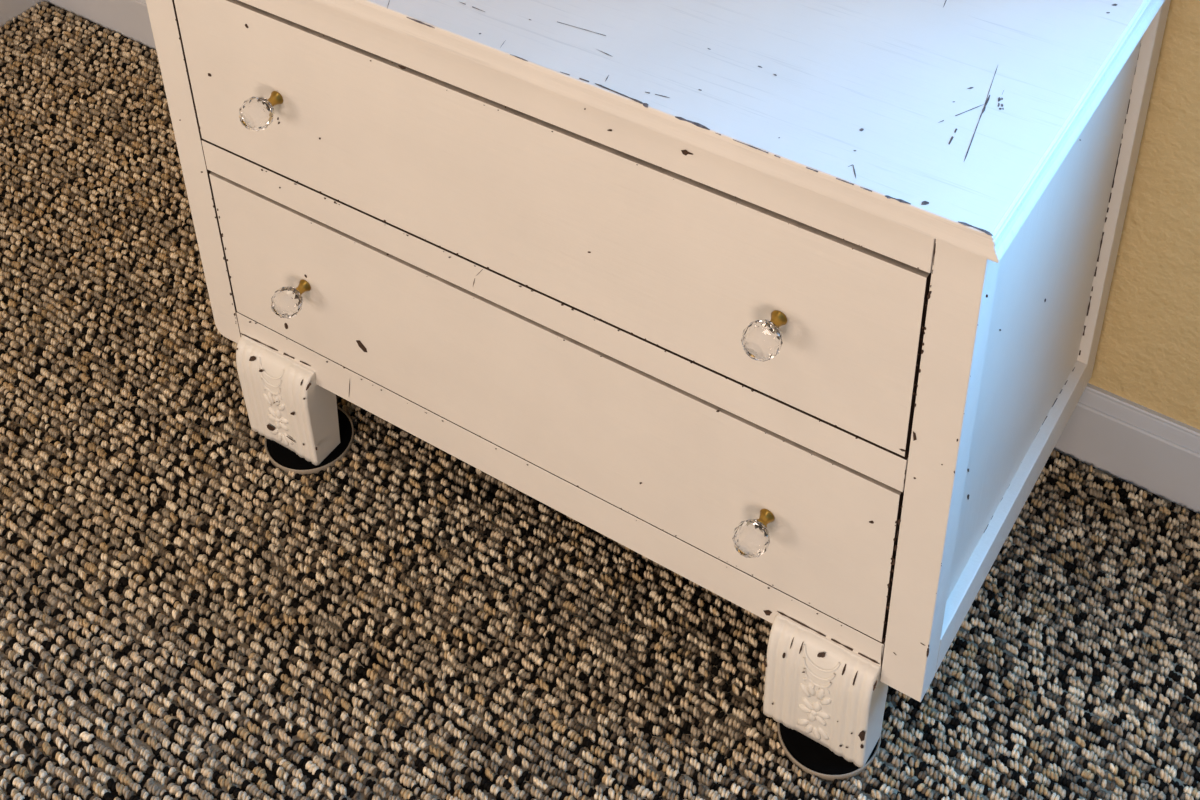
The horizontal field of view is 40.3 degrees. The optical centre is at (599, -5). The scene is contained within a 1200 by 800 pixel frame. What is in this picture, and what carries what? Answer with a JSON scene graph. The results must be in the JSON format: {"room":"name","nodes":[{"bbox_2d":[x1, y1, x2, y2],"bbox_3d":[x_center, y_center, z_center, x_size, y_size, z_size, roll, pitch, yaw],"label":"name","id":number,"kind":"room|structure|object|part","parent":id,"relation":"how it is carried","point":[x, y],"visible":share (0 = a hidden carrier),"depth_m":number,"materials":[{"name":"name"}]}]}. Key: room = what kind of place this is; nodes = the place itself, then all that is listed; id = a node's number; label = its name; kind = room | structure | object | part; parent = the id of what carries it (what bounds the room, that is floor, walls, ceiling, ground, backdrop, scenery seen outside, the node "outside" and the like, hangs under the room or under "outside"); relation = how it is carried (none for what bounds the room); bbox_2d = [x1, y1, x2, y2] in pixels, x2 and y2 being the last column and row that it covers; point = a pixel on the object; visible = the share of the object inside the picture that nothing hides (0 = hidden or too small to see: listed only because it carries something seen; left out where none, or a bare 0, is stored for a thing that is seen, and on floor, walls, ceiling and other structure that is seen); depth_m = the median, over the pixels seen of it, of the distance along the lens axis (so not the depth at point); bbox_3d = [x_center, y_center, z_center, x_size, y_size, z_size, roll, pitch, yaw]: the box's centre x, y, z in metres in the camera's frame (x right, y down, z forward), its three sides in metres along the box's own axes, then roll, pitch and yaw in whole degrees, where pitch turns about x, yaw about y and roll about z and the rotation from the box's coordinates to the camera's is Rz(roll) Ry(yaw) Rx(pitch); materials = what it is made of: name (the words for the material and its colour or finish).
{"room":"bedroom","nodes":[
{"label":"bedroom","id":0,"kind":"room"},
{"bbox_2d":[0,1,1199,799],"bbox_3d":[-0.106,1.914,-0.251,5.325,0.050,5.092,19,39,27],"label":"floor","id":1,"kind":"structure","parent":0,"point":[34,732],"depth_m":1.60,"materials":[{"name":"carpet"}]},
{"bbox_2d":[264,406,353,475],"bbox_3d":[-0.321,0.489,1.808,0.098,0.009,0.098,19,39,27],"label":"slider","id":2,"kind":"object","parent":1,"relation":"on","point":[281,457],"visible":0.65,"depth_m":1.78,"materials":[{"name":"grey plastic"}]},
{"bbox_2d":[146,0,1170,767],"bbox_3d":[0.031,0.217,1.601,0.842,0.666,0.480,19,39,27],"label":"dresser","id":3,"kind":"object","parent":2,"relation":"on","point":[797,308],"visible":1,"depth_m":1.35,"materials":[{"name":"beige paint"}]},
{"bbox_3d":[-0.296,0.096,1.480,0.014,0.014,0.014,18,38,27],"label":"knob stem","id":4,"kind":"part","parent":3,"relation":"part of","materials":[{"name":"gold metal"}]},
{"bbox_3d":[-0.334,0.431,1.761,0.112,0.141,0.045,19,39,27],"label":"leg","id":5,"kind":"part","parent":3,"relation":"part of","materials":[{"name":"beige paint"}]},
{"bbox_3d":[-0.295,0.290,1.614,0.014,0.014,0.014,18,39,27],"label":"knob stem","id":6,"kind":"part","parent":3,"relation":"part of","materials":[{"name":"gold metal"}]},
{"bbox_3d":[0.029,0.073,1.508,0.745,0.189,0.400,19,39,27],"label":"drawer","id":7,"kind":"part","parent":3,"relation":"part of","materials":[{"name":"beige paint"}]},
{"bbox_3d":[-0.063,0.252,1.451,0.744,0.039,0.050,19,39,27],"label":"rail","id":8,"kind":"part","parent":3,"relation":"part of","materials":[{"name":"beige paint"}]},
{"bbox_3d":[0.035,0.265,1.638,0.742,0.199,0.400,19,39,27],"label":"drawer","id":9,"kind":"part","parent":3,"relation":"part of","materials":[{"name":"beige paint"}]},
{"bbox_3d":[-0.058,0.451,1.586,0.744,0.050,0.050,19,39,27],"label":"rail","id":10,"kind":"part","parent":3,"relation":"part of","materials":[{"name":"beige paint"}]},
{"bbox_3d":[-0.073,0.064,1.314,0.745,0.045,0.030,19,39,27],"label":"rail","id":11,"kind":"part","parent":3,"relation":"part of","materials":[{"name":"beige paint"}]},
{"bbox_3d":[0.138,0.443,1.379,0.014,0.014,0.014,19,40,28],"label":"knob stem","id":12,"kind":"part","parent":3,"relation":"part of","materials":[{"name":"gold metal"}]},
{"bbox_3d":[0.134,0.250,1.248,0.014,0.014,0.014,19,39,27],"label":"knob stem","id":13,"kind":"part","parent":3,"relation":"part of","materials":[{"name":"gold metal"}]},
{"bbox_3d":[0.202,0.616,1.467,0.106,0.141,0.045,19,39,27],"label":"leg","id":14,"kind":"part","parent":3,"relation":"part of","materials":[{"name":"beige paint"}]},
{"bbox_3d":[0.377,0.475,1.537,0.030,0.048,0.368,19,39,27],"label":"rail","id":15,"kind":"part","parent":3,"relation":"part of","materials":[{"name":"beige paint"}]},
{"bbox_3d":[0.372,0.259,1.391,0.008,0.474,0.369,19,39,27],"label":"panel","id":16,"kind":"part","parent":3,"relation":"part of","materials":[{"name":"beige paint"}]},
{"bbox_3d":[0.482,0.182,1.543,0.030,0.522,0.034,19,39,27],"label":"post","id":17,"kind":"part","parent":3,"relation":"part of","materials":[{"name":"beige paint"}]},
{"bbox_2d":[0,1,1199,799],"bbox_3d":[-0.220,0.613,1.624,2.291,0.009,1.148,19,39,27],"label":"carpet","id":18,"kind":"object","parent":1,"relation":"on","point":[201,450],"visible":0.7,"depth_m":1.63,"materials":[{"name":"beige carpet"}]},
{"bbox_2d":[777,722,880,780],"bbox_3d":[0.211,0.677,1.510,0.095,0.009,0.095,19,39,27],"label":"slider","id":19,"kind":"object","parent":1,"relation":"on","point":[811,757],"visible":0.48,"depth_m":1.48,"materials":[{"name":"grey plastic"}]},
{"bbox_2d":[1088,0,1199,429],"bbox_3d":[1.231,-0.354,0.679,5.050,2.606,0.100,20,39,28],"label":"wall","id":20,"kind":"structure","parent":0,"point":[1148,353],"depth_m":1.59,"materials":[{"name":"yellow paint"}]},
{"bbox_2d":[45,0,1199,513],"bbox_3d":[1.226,0.709,1.342,5.050,0.103,0.013,20,39,28],"label":"baseboard","id":21,"kind":"structure","parent":20,"relation":"attached to","point":[1150,450],"depth_m":1.72,"materials":[{"name":"white paint"}]},
{"bbox_3d":[-2.246,0.026,0.249,0.174,2.606,4.914,19,39,27],"label":"wall","id":22,"kind":"structure","parent":0,"visible":0},
{"bbox_2d":[0,0,44,27],"bbox_3d":[-2.204,1.106,0.886,0.013,0.103,4.800,20,39,28],"label":"baseboard","id":23,"kind":"structure","parent":22,"relation":"attached to","point":[9,9],"depth_m":2.50,"materials":[{"name":"white paint"}]}
]}

